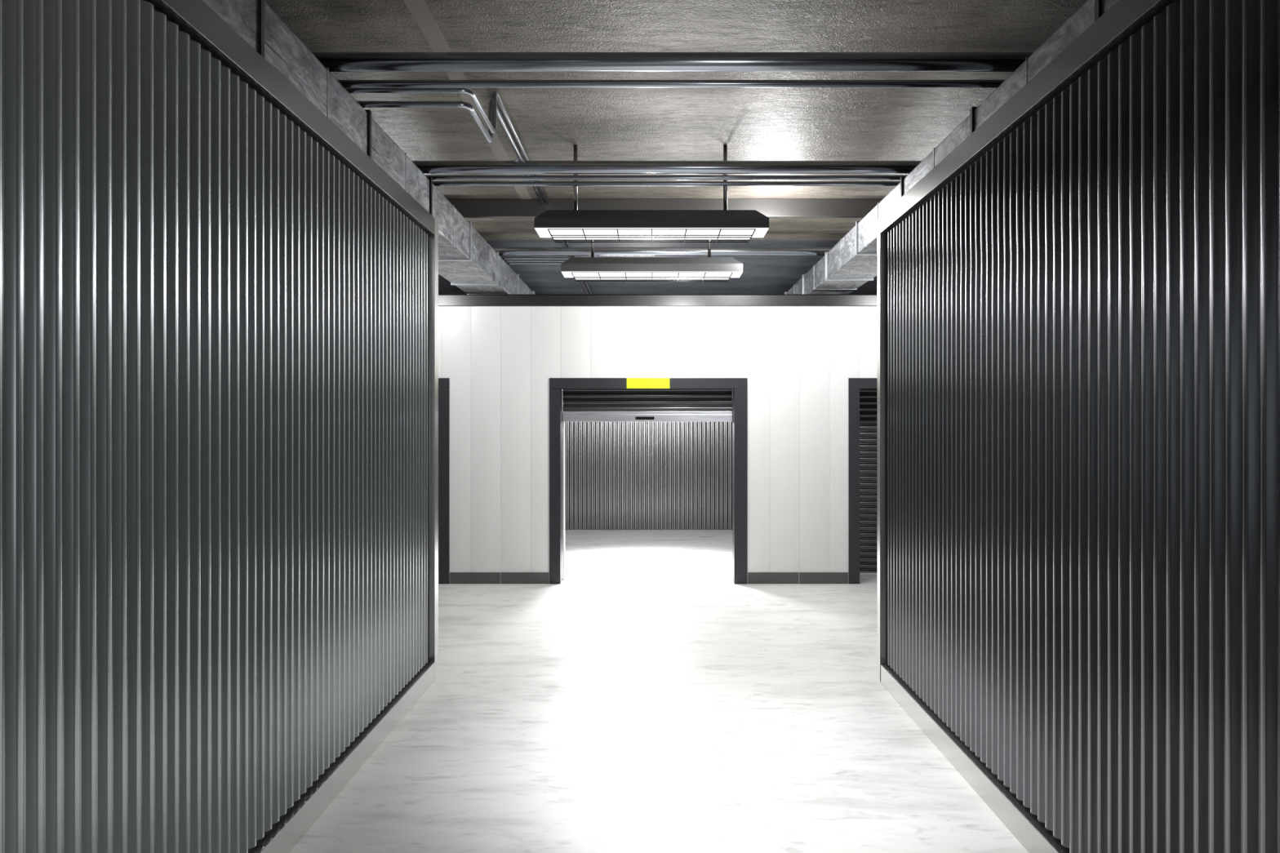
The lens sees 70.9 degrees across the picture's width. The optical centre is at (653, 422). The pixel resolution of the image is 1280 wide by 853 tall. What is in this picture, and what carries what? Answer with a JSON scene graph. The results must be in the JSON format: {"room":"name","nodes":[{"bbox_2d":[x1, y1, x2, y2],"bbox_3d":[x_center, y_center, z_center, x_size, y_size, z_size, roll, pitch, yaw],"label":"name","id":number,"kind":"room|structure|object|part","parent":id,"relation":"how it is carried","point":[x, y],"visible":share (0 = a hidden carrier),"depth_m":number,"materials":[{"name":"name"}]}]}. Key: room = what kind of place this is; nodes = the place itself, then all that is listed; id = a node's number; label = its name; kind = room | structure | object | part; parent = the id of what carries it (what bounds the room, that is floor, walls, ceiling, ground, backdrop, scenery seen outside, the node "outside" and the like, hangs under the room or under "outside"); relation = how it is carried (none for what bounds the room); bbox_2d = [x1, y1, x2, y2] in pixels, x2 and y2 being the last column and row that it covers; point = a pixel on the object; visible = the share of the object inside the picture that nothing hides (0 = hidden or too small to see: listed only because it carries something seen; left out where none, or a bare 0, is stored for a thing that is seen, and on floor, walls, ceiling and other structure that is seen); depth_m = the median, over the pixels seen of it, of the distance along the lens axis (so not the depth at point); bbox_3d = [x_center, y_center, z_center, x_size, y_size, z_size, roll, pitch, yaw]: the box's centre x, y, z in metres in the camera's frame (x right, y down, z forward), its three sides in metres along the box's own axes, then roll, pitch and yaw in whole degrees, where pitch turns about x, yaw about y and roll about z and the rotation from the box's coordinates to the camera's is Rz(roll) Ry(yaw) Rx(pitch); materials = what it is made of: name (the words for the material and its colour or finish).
{"room":"storage facility corridor","nodes":[
{"label":"storage facility corridor","id":0,"kind":"room"},
{"bbox_2d":[0,0,438,852],"bbox_3d":[-1.577,0.188,1.893,0.110,3.225,8.985,0,0,0],"label":"wall","id":1,"kind":"structure","parent":0,"point":[219,312],"depth_m":3.05,"materials":[{"name":"grey metal"}]},
{"bbox_3d":[-1.577,-1.367,1.830,0.110,0.117,8.860,0,0,0],"label":"rail","id":2,"kind":"part","parent":1,"relation":"part of","materials":[{"name":"grey metal"}]},
{"bbox_3d":[-1.577,1.736,1.830,0.110,0.127,8.860,0,0,0],"label":"rail","id":3,"kind":"part","parent":1,"relation":"part of","materials":[{"name":"grey metal"}]},
{"bbox_2d":[202,0,534,294],"bbox_3d":[-1.855,-1.601,6.300,0.496,0.346,17.698,0,0,0],"label":"ventilation duct","id":4,"kind":"object","parent":1,"relation":"on","point":[466,260],"visible":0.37,"depth_m":5.17,"materials":[{"name":"grey metal"}]},
{"bbox_3d":[-1.577,0.188,6.322,0.110,3.225,0.125,0,0,0],"label":"post","id":5,"kind":"part","parent":1,"relation":"part of","materials":[{"name":"grey metal"}]},
{"bbox_2d":[562,413,732,529],"bbox_3d":[-0.050,0.225,14.993,4.700,3.150,0.022,0,0,0],"label":"wall","id":6,"kind":"structure","parent":0,"point":[619,475],"depth_m":14.99,"materials":[{"name":"silver metal"}]},
{"bbox_2d":[438,306,877,583],"bbox_3d":[0.000,0.255,10.047,14.000,3.090,0.105,0,0,0],"label":"wall","id":7,"kind":"structure","parent":0,"point":[797,362],"depth_m":10.00,"materials":[{"name":"white paint"}]},
{"bbox_2d":[438,377,449,584],"bbox_3d":[-3.367,0.545,10.340,2.200,2.510,0.720,0,0,0],"label":"door","id":8,"kind":"structure","parent":7,"relation":"in","point":[443,383],"depth_m":9.98,"materials":[{"name":"grey metal"}]},
{"bbox_2d":[449,572,548,583],"bbox_3d":[-1.710,1.736,9.993,1.099,0.127,0.014,0,0,0],"label":"baseboard","id":9,"kind":"structure","parent":7,"relation":"attached to","point":[455,577],"depth_m":9.99,"materials":[{"name":"grey"}]},
{"bbox_2d":[563,422,564,580],"bbox_3d":[-1.020,0.715,10.297,0.012,2.170,0.125,0,0,0],"label":"door frame","id":10,"kind":"structure","parent":7,"relation":"attached to","point":[563,422],"depth_m":10.24,"materials":[{"name":"white metal"}]},
{"bbox_2d":[549,377,746,584],"bbox_3d":[-0.052,0.545,10.215,2.200,2.510,0.470,0,0,0],"label":"door","id":11,"kind":"structure","parent":7,"relation":"in","point":[579,399],"depth_m":9.98,"materials":[{"name":"grey metal"}]},
{"bbox_2d":[562,389,732,411],"bbox_3d":[-0.064,-0.261,10.199,1.927,0.275,0.022,0,0,0],"label":"rolling shutter","id":12,"kind":"object","parent":11,"relation":"hanging from","point":[573,400],"depth_m":10.19,"materials":[{"name":"grey metal"}]},
{"bbox_2d":[626,377,669,388],"bbox_3d":[-0.054,-0.433,9.978,0.479,0.116,0.003,0,0,0],"label":"door sign","id":13,"kind":"object","parent":11,"relation":"attached to","point":[632,383],"visible":1,"depth_m":9.98,"materials":[{"name":"yellow plastic"}]},
{"bbox_2d":[438,294,877,306],"bbox_3d":[0.000,-1.352,10.045,13.980,0.120,0.150,0,0,0],"label":"trim","id":14,"kind":"structure","parent":7,"relation":"on","point":[443,300],"depth_m":9.97,"materials":[{"name":"grey metal"}]},
{"bbox_2d":[747,572,848,583],"bbox_3d":[1.612,1.736,9.993,1.112,0.127,0.014,0,0,0],"label":"baseboard","id":15,"kind":"structure","parent":7,"relation":"attached to","point":[753,577],"depth_m":9.99,"materials":[{"name":"grey"}]},
{"bbox_2d":[848,377,877,584],"bbox_3d":[3.276,0.545,10.340,2.200,2.510,0.720,0,0,0],"label":"door","id":16,"kind":"structure","parent":7,"relation":"in","point":[862,392],"depth_m":10.44,"materials":[{"name":"grey metal"}]},
{"bbox_2d":[859,389,877,572],"bbox_3d":[3.274,0.675,10.449,1.948,2.149,0.022,0,0,0],"label":"rolling shutter","id":17,"kind":"object","parent":16,"relation":"hanging from","point":[868,397],"depth_m":10.44,"materials":[{"name":"grey metal"}]},
{"bbox_2d":[288,529,1029,852],"bbox_3d":[0.000,1.860,6.350,14.000,0.120,17.900,0,0,0],"label":"floor","id":18,"kind":"structure","parent":0,"point":[646,700],"depth_m":5.21,"materials":[{"name":"concrete"}]},
{"bbox_2d":[264,0,1087,294],"bbox_3d":[0.000,-2.200,6.350,14.000,0.200,17.900,0,0,0],"label":"ceiling","id":19,"kind":"structure","parent":0,"point":[605,123],"depth_m":5.84,"materials":[{"name":"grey concrete"}]},
{"bbox_2d":[344,87,592,293],"bbox_3d":[-3.936,-1.926,9.965,5.929,0.300,10.270,0,0,0],"label":"conduit","id":20,"kind":"object","parent":19,"relation":"attached to","point":[495,96],"visible":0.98,"depth_m":4.94,"materials":[{"name":"silver metal"}]},
{"bbox_2d":[357,99,590,294],"bbox_3d":[-3.959,-1.925,10.067,5.883,0.310,10.066,0,0,0],"label":"conduit","id":21,"kind":"object","parent":19,"relation":"attached to","point":[489,136],"visible":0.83,"depth_m":5.09,"materials":[{"name":"silver metal"}]},
{"bbox_2d":[403,0,552,239],"bbox_3d":[-1.190,-2.097,3.860,0.100,0.006,12.880,0,0,0],"label":"trim","id":22,"kind":"structure","parent":19,"relation":"attached to","point":[419,9],"depth_m":5.01,"materials":[{"name":"grey"}]},
{"bbox_2d":[505,262,585,294],"bbox_3d":[-3.924,-1.788,12.594,5.953,0.026,5.013,0,0,0],"label":"conduit","id":23,"kind":"object","parent":19,"relation":"attached to","point":[507,263],"visible":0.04,"depth_m":10.09,"materials":[{"name":"silver metal"}]},
{"bbox_2d":[503,259,589,294],"bbox_3d":[-3.899,-1.788,12.519,6.003,0.026,5.163,0,0,0],"label":"conduit","id":24,"kind":"object","parent":19,"relation":"attached to","point":[505,260],"visible":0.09,"depth_m":9.94,"materials":[{"name":"silver metal"}]},
{"bbox_2d":[501,257,592,294],"bbox_3d":[-3.874,-1.788,12.444,6.053,0.026,5.313,0,0,0],"label":"conduit","id":25,"kind":"object","parent":19,"relation":"attached to","point":[503,258],"visible":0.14,"depth_m":9.79,"materials":[{"name":"silver metal"}]},
{"bbox_2d":[533,144,768,242],"bbox_3d":[-0.010,-1.744,6.810,1.738,0.712,0.332,0,0,0],"label":"hanging lamp","id":26,"kind":"object","parent":19,"relation":"hanging from","point":[575,224],"visible":0.94,"depth_m":6.67,"materials":[{"name":"grey metal"}]},
{"bbox_3d":[-0.588,-1.840,6.810,0.031,0.520,0.031,0,0,0],"label":"suspension rod","id":27,"kind":"part","parent":26,"relation":"part of","materials":[{"name":"black metal"}]},
{"bbox_2d":[548,229,754,239],"bbox_3d":[-0.010,-1.421,6.810,1.542,0.037,0.296,0,0,0],"label":"diffuser","id":28,"kind":"object","parent":26,"relation":"attached to","point":[553,233],"depth_m":6.69,"materials":[{"name":"white plastic"}]},
{"bbox_3d":[0.548,-1.840,6.810,0.031,0.520,0.031,0,0,0],"label":"suspension rod","id":29,"kind":"part","parent":26,"relation":"part of","materials":[{"name":"silver metal"}]},
{"bbox_2d":[560,240,742,281],"bbox_3d":[-0.010,-1.744,8.737,1.738,0.712,0.332,0,0,0],"label":"hanging lamp","id":30,"kind":"object","parent":19,"relation":"hanging from","point":[592,268],"visible":0.87,"depth_m":8.60,"materials":[{"name":"grey"}]},
{"bbox_3d":[-0.588,-1.840,8.737,0.031,0.520,0.031,0,0,0],"label":"suspension rod","id":31,"kind":"part","parent":30,"relation":"part of","materials":[{"name":"silver metal"}]},
{"bbox_2d":[572,272,731,276],"bbox_3d":[-0.010,-1.421,8.737,1.542,0.037,0.296,0,0,0],"label":"diffuser","id":32,"kind":"object","parent":30,"relation":"attached to","point":[574,274],"depth_m":8.61,"materials":[{"name":"white plastic"}]},
{"bbox_3d":[0.548,-1.840,8.737,0.031,0.520,0.031,0,0,0],"label":"suspension rod","id":33,"kind":"part","parent":30,"relation":"part of","materials":[{"name":"silver metal"}]},
{"bbox_2d":[492,247,832,255],"bbox_3d":[0.000,-1.940,9.620,13.800,0.320,0.101,0,0,0],"label":"ceiling pipe","id":34,"kind":"object","parent":19,"relation":"hanging from","point":[502,251],"visible":0.16,"depth_m":9.58,"materials":[{"name":"silver metal"}]},
{"bbox_2d":[446,198,883,217],"bbox_3d":[0.000,-2.015,8.460,13.960,0.168,0.060,0,0,0],"label":"trim","id":35,"kind":"structure","parent":19,"relation":"attached to","point":[467,207],"depth_m":8.43,"materials":[{"name":"grey"}]},
{"bbox_2d":[426,175,906,180],"bbox_3d":[0.000,-1.940,6.610,13.800,0.320,0.040,0,0,0],"label":"ceiling pipe","id":36,"kind":"object","parent":19,"relation":"hanging from","point":[433,177],"visible":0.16,"depth_m":6.59,"materials":[{"name":"silver metal"}]},
{"bbox_2d":[432,181,900,186],"bbox_3d":[0.000,-1.940,6.775,13.800,0.320,0.040,0,0,0],"label":"ceiling pipe","id":37,"kind":"object","parent":19,"relation":"hanging from","point":[435,183],"visible":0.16,"depth_m":6.76,"materials":[{"name":"silver metal"}]},
{"bbox_2d":[412,160,921,173],"bbox_3d":[0.000,-1.939,6.450,13.800,0.323,0.105,0,0,0],"label":"ceiling pipe","id":38,"kind":"object","parent":19,"relation":"hanging from","point":[425,166],"visible":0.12,"depth_m":6.41,"materials":[{"name":"silver metal"}]},
{"bbox_2d":[337,80,1004,87],"bbox_3d":[0.000,-1.939,4.775,13.800,0.322,0.045,0,0,0],"label":"ceiling pipe","id":39,"kind":"object","parent":19,"relation":"hanging from","point":[345,83],"visible":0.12,"depth_m":4.76,"materials":[{"name":"silver metal"}]},
{"bbox_2d":[311,52,1033,71],"bbox_3d":[0.000,-1.944,4.586,13.800,0.313,0.105,0,0,0],"label":"ceiling pipe","id":40,"kind":"object","parent":19,"relation":"hanging from","point":[334,61],"visible":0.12,"depth_m":4.54,"materials":[{"name":"silver metal"}]},
{"bbox_2d":[877,0,1279,852],"bbox_3d":[1.626,0.188,1.857,0.110,3.225,8.915,0,0,0],"label":"wall","id":41,"kind":"structure","parent":0,"point":[1078,303],"depth_m":3.20,"materials":[{"name":"black metal"}]},
{"bbox_3d":[1.626,0.188,6.265,0.110,3.225,0.100,0,0,0],"label":"post","id":42,"kind":"part","parent":41,"relation":"part of","materials":[{"name":"grey metal"}]},
{"bbox_3d":[1.626,1.736,1.798,0.110,0.127,8.797,0,0,0],"label":"rail","id":43,"kind":"part","parent":41,"relation":"part of","materials":[{"name":"grey metal"}]},
{"bbox_3d":[1.626,-1.367,1.798,0.110,0.117,8.797,0,0,0],"label":"rail","id":44,"kind":"part","parent":41,"relation":"part of","materials":[{"name":"grey metal"}]},
{"bbox_3d":[4.350,0.187,6.230,5.300,3.225,0.100,0,0,0],"label":"wall","id":45,"kind":"structure","parent":0,"visible":0},
{"bbox_2d":[784,0,1118,294],"bbox_3d":[2.015,-1.603,6.300,0.496,0.290,17.698,0,0,0],"label":"ventilation duct","id":46,"kind":"object","parent":45,"relation":"on","point":[852,262],"visible":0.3,"depth_m":6.25,"materials":[{"name":"grey metal"}]}
]}

